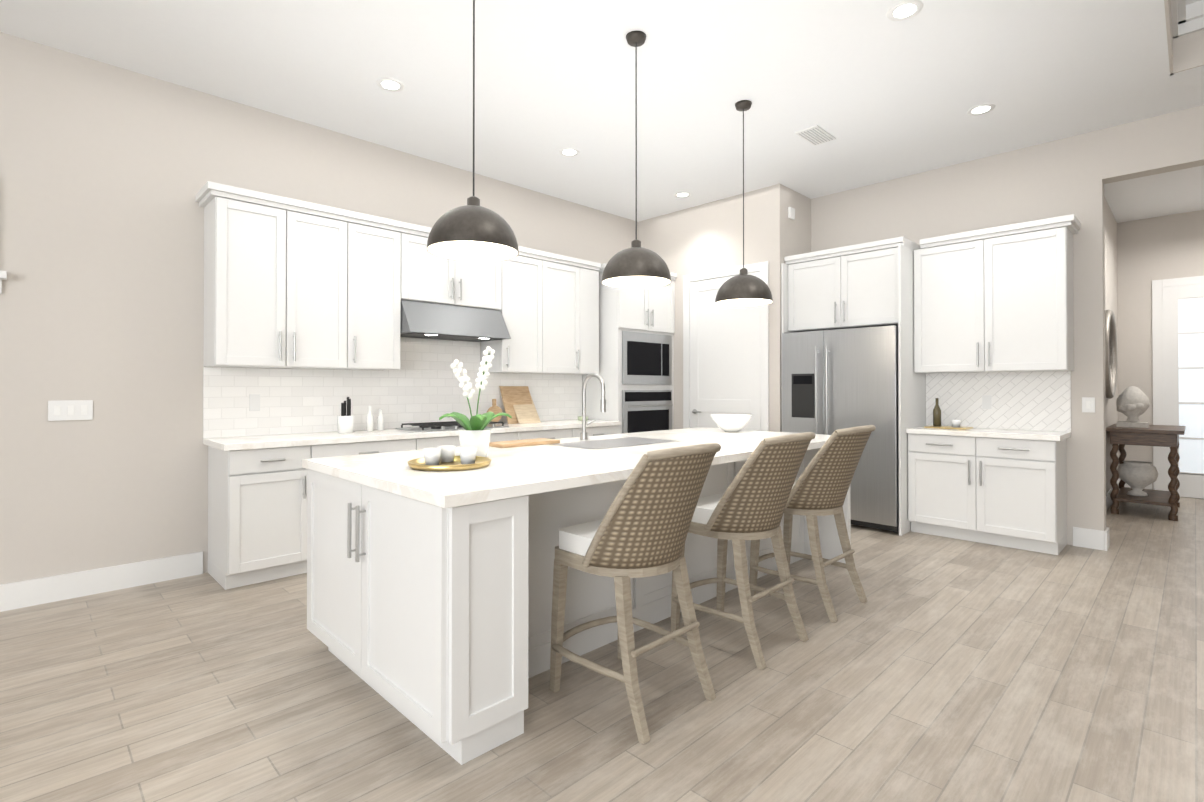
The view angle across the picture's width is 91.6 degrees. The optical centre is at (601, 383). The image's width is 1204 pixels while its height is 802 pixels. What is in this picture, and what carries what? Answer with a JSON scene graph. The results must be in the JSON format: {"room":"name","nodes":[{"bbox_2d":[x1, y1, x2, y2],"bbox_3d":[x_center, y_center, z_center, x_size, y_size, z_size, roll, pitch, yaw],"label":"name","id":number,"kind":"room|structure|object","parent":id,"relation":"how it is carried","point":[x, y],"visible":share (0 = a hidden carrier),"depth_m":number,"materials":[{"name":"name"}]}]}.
{"room":"kitchen","nodes":[
{"label":"kitchen","id":0,"kind":"room"},
{"bbox_2d":[0,32,637,584],"bbox_3d":[-3.095,-0.351,3.851,11.000,3.290,0.300,0,-1,-45],"label":"wall","id":1,"kind":"structure","parent":0,"point":[108,172],"depth_m":3.71,"materials":[{"name":"paint"}]},
{"bbox_2d":[0,271,6,293],"bbox_3d":[-3.737,-0.842,2.949,1.035,0.660,0.083,0,-1,-45],"label":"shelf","id":2,"kind":"object","parent":1,"relation":"attached to","point":[3,275],"visible":1,"depth_m":3.29,"materials":[{"name":"white wood"}]},
{"bbox_2d":[48,400,92,420],"bbox_3d":[-3.199,0.162,3.525,0.200,0.120,0.009,0,-1,-45],"label":"light switch","id":3,"kind":"object","parent":1,"relation":"attached to","point":[60,410],"visible":1,"depth_m":3.52,"materials":[{"name":"white plastic"}]},
{"bbox_2d":[0,551,202,611],"bbox_3d":[-4.809,1.206,1.924,5.870,0.150,0.016,0,-1,-45],"label":"baseboard","id":4,"kind":"structure","parent":1,"relation":"attached to","point":[27,593],"depth_m":3.59,"materials":[{"name":"white wood"}]},
{"bbox_2d":[203,189,358,369],"bbox_3d":[-2.285,-0.673,4.196,0.895,1.120,0.348,0,-1,-45],"label":"upper cabinet","id":5,"kind":"object","parent":1,"relation":"attached to","point":[293,283],"depth_m":4.01,"materials":[{"name":"white wood"}]},
{"bbox_2d":[351,217,402,369],"bbox_3d":[-1.884,-0.670,4.591,0.479,1.120,0.348,0,-1,-45],"label":"upper cabinet","id":6,"kind":"object","parent":1,"relation":"attached to","point":[379,335],"depth_m":4.52,"materials":[{"name":"white wood"}]},
{"bbox_2d":[399,223,514,344],"bbox_3d":[-1.319,-0.812,5.044,0.960,0.830,0.498,0,-1,-45],"label":"upper cabinet","id":7,"kind":"object","parent":1,"relation":"attached to","point":[440,298],"depth_m":4.92,"materials":[{"name":"white wood"}]},
{"bbox_2d":[481,249,550,372],"bbox_3d":[-0.842,-0.662,5.620,0.530,1.120,0.348,0,-1,-45],"label":"upper cabinet","id":8,"kind":"object","parent":1,"relation":"attached to","point":[530,352],"depth_m":5.54,"materials":[{"name":"white wood"}]},
{"bbox_2d":[527,257,582,374],"bbox_3d":[-0.543,-0.660,5.914,0.548,1.120,0.348,0,-1,-45],"label":"upper cabinet","id":9,"kind":"object","parent":1,"relation":"attached to","point":[566,276],"depth_m":5.87,"materials":[{"name":"white wood"}]},
{"bbox_2d":[583,265,598,373],"bbox_3d":[-0.273,-0.658,6.181,0.332,1.120,0.348,0,-1,-45],"label":"upper cabinet","id":10,"kind":"object","parent":1,"relation":"attached to","point":[590,272],"depth_m":6.09,"materials":[{"name":"white wood"}]},
{"bbox_2d":[0,497,1203,801],"bbox_3d":[3.081,1.313,2.207,17.500,0.060,11.300,0,-1,-45],"label":"floor","id":11,"kind":"structure","parent":0,"point":[938,669],"depth_m":2.38,"materials":[{"name":"brown wood"}]},
{"bbox_2d":[207,445,322,589],"bbox_3d":[-2.312,0.855,4.004,0.542,0.879,0.568,0,-1,-45],"label":"base cabinet","id":12,"kind":"object","parent":11,"relation":"on","point":[257,498],"depth_m":3.78,"materials":[{"name":"white wood"}]},
{"bbox_2d":[203,417,620,452],"bbox_3d":[-1.266,0.403,5.017,3.510,0.041,0.598,0,-1,-45],"label":"countertop","id":13,"kind":"structure","parent":12,"relation":"on","point":[265,440],"depth_m":4.33,"materials":[{"name":"white stone"}]},
{"bbox_2d":[337,397,353,432],"bbox_3d":[-1.960,0.240,4.476,0.120,0.275,0.120,0,-1,-45],"label":"knife block","id":14,"kind":"object","parent":13,"relation":"on","point":[345,423],"visible":1,"depth_m":4.45,"materials":[{"name":"white ceramic"}]},
{"bbox_2d":[366,406,372,430],"bbox_3d":[-1.838,0.279,4.637,0.050,0.200,0.050,0,0,30],"label":"oil bottle","id":15,"kind":"object","parent":13,"relation":"on","point":[369,422],"depth_m":4.62,"materials":[{"name":"white ceramic"}]},
{"bbox_2d":[377,409,383,430],"bbox_3d":[-1.788,0.295,4.729,0.050,0.170,0.050,0,0,30],"label":"oil bottle","id":16,"kind":"object","parent":13,"relation":"on","point":[380,419],"depth_m":4.71,"materials":[{"name":"white ceramic"}]},
{"bbox_2d":[486,399,501,421],"bbox_3d":[-1.012,0.261,5.495,0.170,0.232,0.061,0,-1,-45],"label":"round board","id":17,"kind":"object","parent":13,"relation":"on","point":[494,409],"visible":0.67,"depth_m":5.49,"materials":[{"name":"brown wood"}]},
{"bbox_2d":[499,386,540,423],"bbox_3d":[-0.801,0.207,5.736,0.360,0.360,0.196,0,-1,-45],"label":"cutting boards","id":18,"kind":"object","parent":13,"relation":"on","point":[519,406],"visible":1,"depth_m":5.72,"materials":[{"name":"brown wood"}]},
{"bbox_2d":[323,437,426,456],"bbox_3d":[-1.892,0.858,4.417,0.884,0.879,0.568,0,-1,-45],"label":"base cabinet","id":19,"kind":"object","parent":11,"relation":"on","point":[360,447],"depth_m":4.25,"materials":[{"name":"white wood"}]},
{"bbox_2d":[427,433,526,447],"bbox_3d":[-1.280,0.863,5.021,1.084,0.879,0.568,0,-1,-45],"label":"base cabinet","id":20,"kind":"object","parent":11,"relation":"on","point":[432,442],"depth_m":4.74,"materials":[{"name":"white wood"}]},
{"bbox_2d":[527,429,578,438],"bbox_3d":[-0.711,0.867,5.583,0.764,0.879,0.568,0,-1,-45],"label":"base cabinet","id":21,"kind":"object","parent":11,"relation":"on","point":[539,433],"depth_m":5.44,"materials":[{"name":"white wood"}]},
{"bbox_2d":[302,449,850,764],"bbox_3d":[0.166,0.852,3.464,3.250,0.880,1.301,0,-1,-45],"label":"kitchen island","id":22,"kind":"object","parent":11,"relation":"on","point":[429,604],"depth_m":2.20,"materials":[{"name":"white wood"}]},
{"bbox_2d":[302,427,830,508],"bbox_3d":[0.178,0.392,3.497,3.250,0.041,1.356,0,-1,-45],"label":"island countertop","id":23,"kind":"structure","parent":22,"relation":"on","point":[574,462],"depth_m":2.64,"materials":[{"name":"white stone"}]},
{"bbox_2d":[407,456,490,470],"bbox_3d":[-0.671,0.352,2.585,0.360,0.025,0.360,0,-1,-45],"label":"serving tray","id":24,"kind":"object","parent":23,"relation":"on","point":[454,465],"visible":0.79,"depth_m":2.47,"materials":[{"name":"gold metal"}]},
{"bbox_2d":[423,446,447,464],"bbox_3d":[-0.742,0.320,2.558,0.080,0.070,0.078,0,-1,-45],"label":"cup","id":25,"kind":"object","parent":24,"relation":"on","point":[438,455],"depth_m":2.54,"materials":[{"name":"white ceramic"}]},
{"bbox_2d":[444,445,452,461],"bbox_3d":[-0.706,0.321,2.664,0.080,0.070,0.078,0,-1,-45],"label":"cup","id":26,"kind":"object","parent":24,"relation":"on","point":[449,446],"depth_m":2.64,"materials":[{"name":"white ceramic"}]},
{"bbox_2d":[452,446,476,463],"bbox_3d":[-0.593,0.320,2.592,0.080,0.070,0.078,0,-1,-45],"label":"cup","id":27,"kind":"object","parent":24,"relation":"on","point":[467,454],"depth_m":2.57,"materials":[{"name":"white ceramic"}]},
{"bbox_2d":[439,346,511,456],"bbox_3d":[-0.636,0.088,2.885,0.346,0.556,0.403,0,-1,-45],"label":"orchid","id":28,"kind":"object","parent":23,"relation":"on","point":[474,432],"visible":0.98,"depth_m":2.87,"materials":[{"name":"white plant"}]},
{"bbox_2d":[489,438,559,447],"bbox_3d":[-0.477,0.361,3.563,0.430,0.020,0.180,0,-1,-45],"label":"cutting board","id":29,"kind":"object","parent":23,"relation":"on","point":[519,443],"visible":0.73,"depth_m":3.50,"materials":[{"name":"brown wood"}]},
{"bbox_2d":[710,414,752,431],"bbox_3d":[1.018,0.314,4.604,0.330,0.130,0.330,0,-1,-45],"label":"decorative bowl","id":30,"kind":"object","parent":23,"relation":"on","point":[731,422],"visible":1,"depth_m":4.51,"materials":[{"name":"white ceramic"}]},
{"bbox_2d":[579,425,617,436],"bbox_3d":[-0.277,0.870,6.011,0.702,0.879,0.568,0,-1,-45],"label":"base cabinet","id":31,"kind":"object","parent":11,"relation":"on","point":[603,429],"depth_m":5.90,"materials":[{"name":"white wood"}]},
{"bbox_2d":[582,263,676,433],"bbox_3d":[0.309,0.026,6.561,0.977,2.575,0.618,0,-1,-45],"label":"tall cabinet","id":32,"kind":"object","parent":11,"relation":"on","point":[636,347],"visible":0.54,"depth_m":6.29,"materials":[{"name":"white wood"}]},
{"bbox_2d":[550,443,720,743],"bbox_3d":[0.145,0.757,2.396,0.511,1.065,0.691,0,-1,-45],"label":"stool","id":33,"kind":"object","parent":11,"relation":"on","point":[640,529],"visible":1,"depth_m":2.21,"materials":[{"name":"beige wicker"}]},
{"bbox_2d":[671,432,815,668],"bbox_3d":[0.714,0.761,2.944,0.511,1.065,0.691,0,-1,-45],"label":"stool","id":34,"kind":"object","parent":11,"relation":"on","point":[750,503],"visible":0.96,"depth_m":2.75,"materials":[{"name":"beige wicker"}]},
{"bbox_2d":[749,425,875,621],"bbox_3d":[1.248,0.765,3.471,0.511,1.065,0.691,0,-1,-45],"label":"stool","id":35,"kind":"object","parent":11,"relation":"on","point":[821,485],"visible":0.9,"depth_m":3.27,"materials":[{"name":"beige wicker"}]},
{"bbox_2d":[782,325,898,531],"bbox_3d":[2.355,0.407,5.586,0.736,1.800,1.051,0,-1,-45],"label":"fridge","id":36,"kind":"object","parent":11,"relation":"on","point":[834,380],"visible":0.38,"depth_m":5.23,"materials":[{"name":"silver metal"}]},
{"bbox_2d":[781,236,925,535],"bbox_3d":[2.403,0.020,5.636,0.658,2.575,1.111,0,-1,-45],"label":"cabinet","id":37,"kind":"object","parent":11,"relation":"on","point":[867,284],"visible":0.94,"depth_m":5.32,"materials":[{"name":"white wood"}]},
{"bbox_2d":[906,371,1070,554],"bbox_3d":[3.204,0.602,4.892,0.558,1.400,1.063,0,-1,-45],"label":"base cabinet","id":38,"kind":"object","parent":11,"relation":"on","point":[996,475],"visible":1,"depth_m":4.79,"materials":[{"name":"white wood"}]},
{"bbox_2d":[924,425,972,429],"bbox_3d":[3.044,0.387,5.142,0.240,0.012,0.320,0,-1,-45],"label":"tray","id":39,"kind":"object","parent":38,"relation":"on","point":[950,427],"visible":0.98,"depth_m":5.06,"materials":[{"name":"brown wood"}]},
{"bbox_2d":[933,398,960,426],"bbox_3d":[3.035,0.255,5.152,0.072,0.250,0.217,0,-1,-45],"label":"bottle","id":40,"kind":"object","parent":39,"relation":"on","point":[937,416],"visible":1,"depth_m":5.18,"materials":[{"name":"green glass"}]},
{"bbox_2d":[1106,424,1185,520],"bbox_3d":[5.628,0.885,6.051,1.060,0.870,0.570,0,-1,-45],"label":"console table","id":41,"kind":"object","parent":11,"relation":"on","point":[1160,435],"visible":0.98,"depth_m":5.80,"materials":[{"name":"brown wood"}]},
{"bbox_2d":[1116,386,1149,427],"bbox_3d":[5.483,0.239,6.046,0.289,0.420,0.253,0,-1,-45],"label":"sculpture","id":42,"kind":"object","parent":41,"relation":"on","point":[1132,404],"visible":1,"depth_m":5.98,"materials":[{"name":"stone"}]},
{"bbox_2d":[1117,461,1158,495],"bbox_3d":[5.518,0.980,6.033,0.320,0.339,0.320,0,-1,-45],"label":"decorative urn","id":43,"kind":"object","parent":41,"relation":"on","point":[1137,477],"visible":1,"depth_m":5.96,"materials":[{"name":"stone"}]},
{"bbox_2d":[0,0,1203,222],"bbox_3d":[3.081,-2.257,2.233,17.500,0.500,11.300,0,-1,-45],"label":"ceiling","id":44,"kind":"structure","parent":0,"point":[872,90],"depth_m":3.83,"materials":[{"name":"paint"}]},
{"bbox_2d":[377,78,403,91],"bbox_3d":[-1.412,-1.992,3.908,0.174,0.005,0.174,0,-1,36],"label":"recessed light","id":45,"kind":"object","parent":44,"relation":"in","point":[388,84],"depth_m":3.90,"materials":[{"name":"white plastic"}]},
{"bbox_2d":[427,0,518,261],"bbox_3d":[-0.572,-1.294,2.611,0.400,1.419,0.400,0,-1,-45],"label":"pendant light","id":46,"kind":"object","parent":44,"relation":"hanging from","point":[473,230],"visible":1,"depth_m":2.51,"materials":[{"name":"brown metal"}]},
{"bbox_2d":[559,148,579,156],"bbox_3d":[-0.280,-1.984,5.025,0.174,0.005,0.174,0,-1,36],"label":"recessed light","id":47,"kind":"object","parent":44,"relation":"in","point":[569,152],"depth_m":5.02,"materials":[{"name":"white plastic"}]},
{"bbox_2d":[601,31,670,288],"bbox_3d":[0.197,-1.289,3.369,0.400,1.419,0.400,0,-1,-45],"label":"pendant light","id":48,"kind":"object","parent":44,"relation":"hanging from","point":[636,265],"visible":1,"depth_m":3.28,"materials":[{"name":"brown metal"}]},
{"bbox_2d":[674,192,690,197],"bbox_3d":[0.844,-1.976,6.135,0.174,0.005,0.174,0,0,18],"label":"recessed light","id":49,"kind":"object","parent":44,"relation":"in","point":[680,194],"depth_m":6.12,"materials":[{"name":"white plastic"}]},
{"bbox_2d":[715,100,772,306],"bbox_3d":[1.008,-1.283,4.170,0.400,1.419,0.400,0,-1,-45],"label":"pendant light","id":50,"kind":"object","parent":44,"relation":"hanging from","point":[743,289],"visible":1,"depth_m":4.07,"materials":[{"name":"brown metal"}]},
{"bbox_2d":[795,125,835,145],"bbox_3d":[1.712,-1.981,4.686,0.340,0.015,0.180,0,-1,-45],"label":"ceiling vent","id":51,"kind":"object","parent":44,"relation":"in","point":[815,135],"visible":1,"depth_m":4.67,"materials":[{"name":"white metal"}]},
{"bbox_2d":[887,0,922,20],"bbox_3d":[1.624,-1.997,3.139,0.174,0.005,0.174,0,-1,36],"label":"recessed light","id":52,"kind":"object","parent":44,"relation":"in","point":[904,10],"depth_m":3.13,"materials":[{"name":"white plastic"}]},
{"bbox_2d":[967,104,994,115],"bbox_3d":[2.755,-1.989,4.255,0.174,0.005,0.174,0,-1,36],"label":"recessed light","id":53,"kind":"object","parent":44,"relation":"in","point":[981,109],"depth_m":4.25,"materials":[{"name":"white plastic"}]},
{"bbox_2d":[1164,0,1188,73],"bbox_3d":[0.053,-2.212,0.161,10.280,0.380,0.075,0,-1,-45],"label":"trim","id":54,"kind":"structure","parent":44,"relation":"attached to","point":[1185,30],"depth_m":3.69,"materials":[{"name":"paint"}]},
{"bbox_2d":[1189,0,1203,68],"bbox_3d":[5.907,-2.203,1.466,0.075,0.380,6.240,0,-1,-45],"label":"trim","id":55,"kind":"structure","parent":44,"relation":"attached to","point":[1196,9],"depth_m":3.67,"materials":[{"name":"paint"}]},
{"bbox_2d":[638,184,810,431],"bbox_3d":[1.343,-0.330,6.699,0.680,3.290,1.880,0,-1,-45],"label":"wall","id":56,"kind":"structure","parent":0,"point":[706,237],"depth_m":6.18,"materials":[{"name":"paint"}]},
{"bbox_2d":[683,261,768,430],"bbox_3d":[1.281,0.044,6.228,0.063,2.535,1.060,0,-1,-45],"label":"pantry door","id":57,"kind":"structure","parent":56,"relation":"in","point":[725,359],"depth_m":6.26,"materials":[{"name":"white wood"}]},
{"bbox_2d":[788,207,794,219],"bbox_3d":[1.922,-1.726,5.938,0.100,0.110,0.028,0,-1,-45],"label":"sensor","id":58,"kind":"object","parent":56,"relation":"attached to","point":[791,212],"visible":1,"depth_m":5.91,"materials":[{"name":"white plastic"}]},
{"bbox_2d":[811,130,1118,544],"bbox_3d":[3.650,-0.324,7.515,3.750,3.290,4.560,0,-1,-45],"label":"wall","id":59,"kind":"structure","parent":0,"point":[1058,178],"depth_m":4.91,"materials":[{"name":"paint"}]},
{"bbox_2d":[914,214,1080,372],"bbox_3d":[3.290,-0.685,4.935,0.387,1.175,1.130,0,-1,-45],"label":"upper cabinet","id":60,"kind":"object","parent":59,"relation":"attached to","point":[997,299],"visible":1,"depth_m":4.78,"materials":[{"name":"white wood"}]},
{"bbox_2d":[1082,397,1094,412],"bbox_3d":[3.849,0.170,4.631,0.009,0.120,0.080,0,-1,-45],"label":"light switch","id":61,"kind":"object","parent":59,"relation":"attached to","point":[1088,404],"visible":1,"depth_m":4.63,"materials":[{"name":"white plastic"}]},
{"bbox_2d":[1076,479,1119,546],"bbox_3d":[5.129,1.235,5.970,3.396,0.150,0.018,0,-1,-45],"label":"baseboard","id":62,"kind":"structure","parent":59,"relation":"attached to","point":[1083,535],"depth_m":4.65,"materials":[{"name":"white wood"}]},
{"bbox_2d":[1105,309,1116,398],"bbox_3d":[5.336,-0.309,6.155,0.944,0.944,0.064,0,-1,-45],"label":"round mirror","id":63,"kind":"object","parent":59,"relation":"attached to","point":[1110,356],"visible":0.81,"depth_m":6.27,"materials":[{"name":"silver metal"}]},
{"bbox_2d":[1102,105,1203,183],"bbox_3d":[6.341,-1.812,2.243,0.160,0.390,6.740,0,-1,-45],"label":"wall","id":64,"kind":"structure","parent":0,"point":[1169,142],"depth_m":4.38,"materials":[{"name":"paint"}]},
{"bbox_2d":[1117,210,1203,498],"bbox_3d":[8.826,-0.344,4.798,0.200,3.290,6.900,0,-1,-45],"label":"wall","id":65,"kind":"structure","parent":0,"point":[1149,250],"depth_m":7.01,"materials":[{"name":"paint"}]},
{"bbox_2d":[1152,276,1203,498],"bbox_3d":[6.941,0.044,6.545,0.020,2.540,1.140,0,-1,-45],"label":"hall door","id":66,"kind":"structure","parent":65,"relation":"in","point":[1178,344],"depth_m":6.78,"materials":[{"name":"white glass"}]}
]}

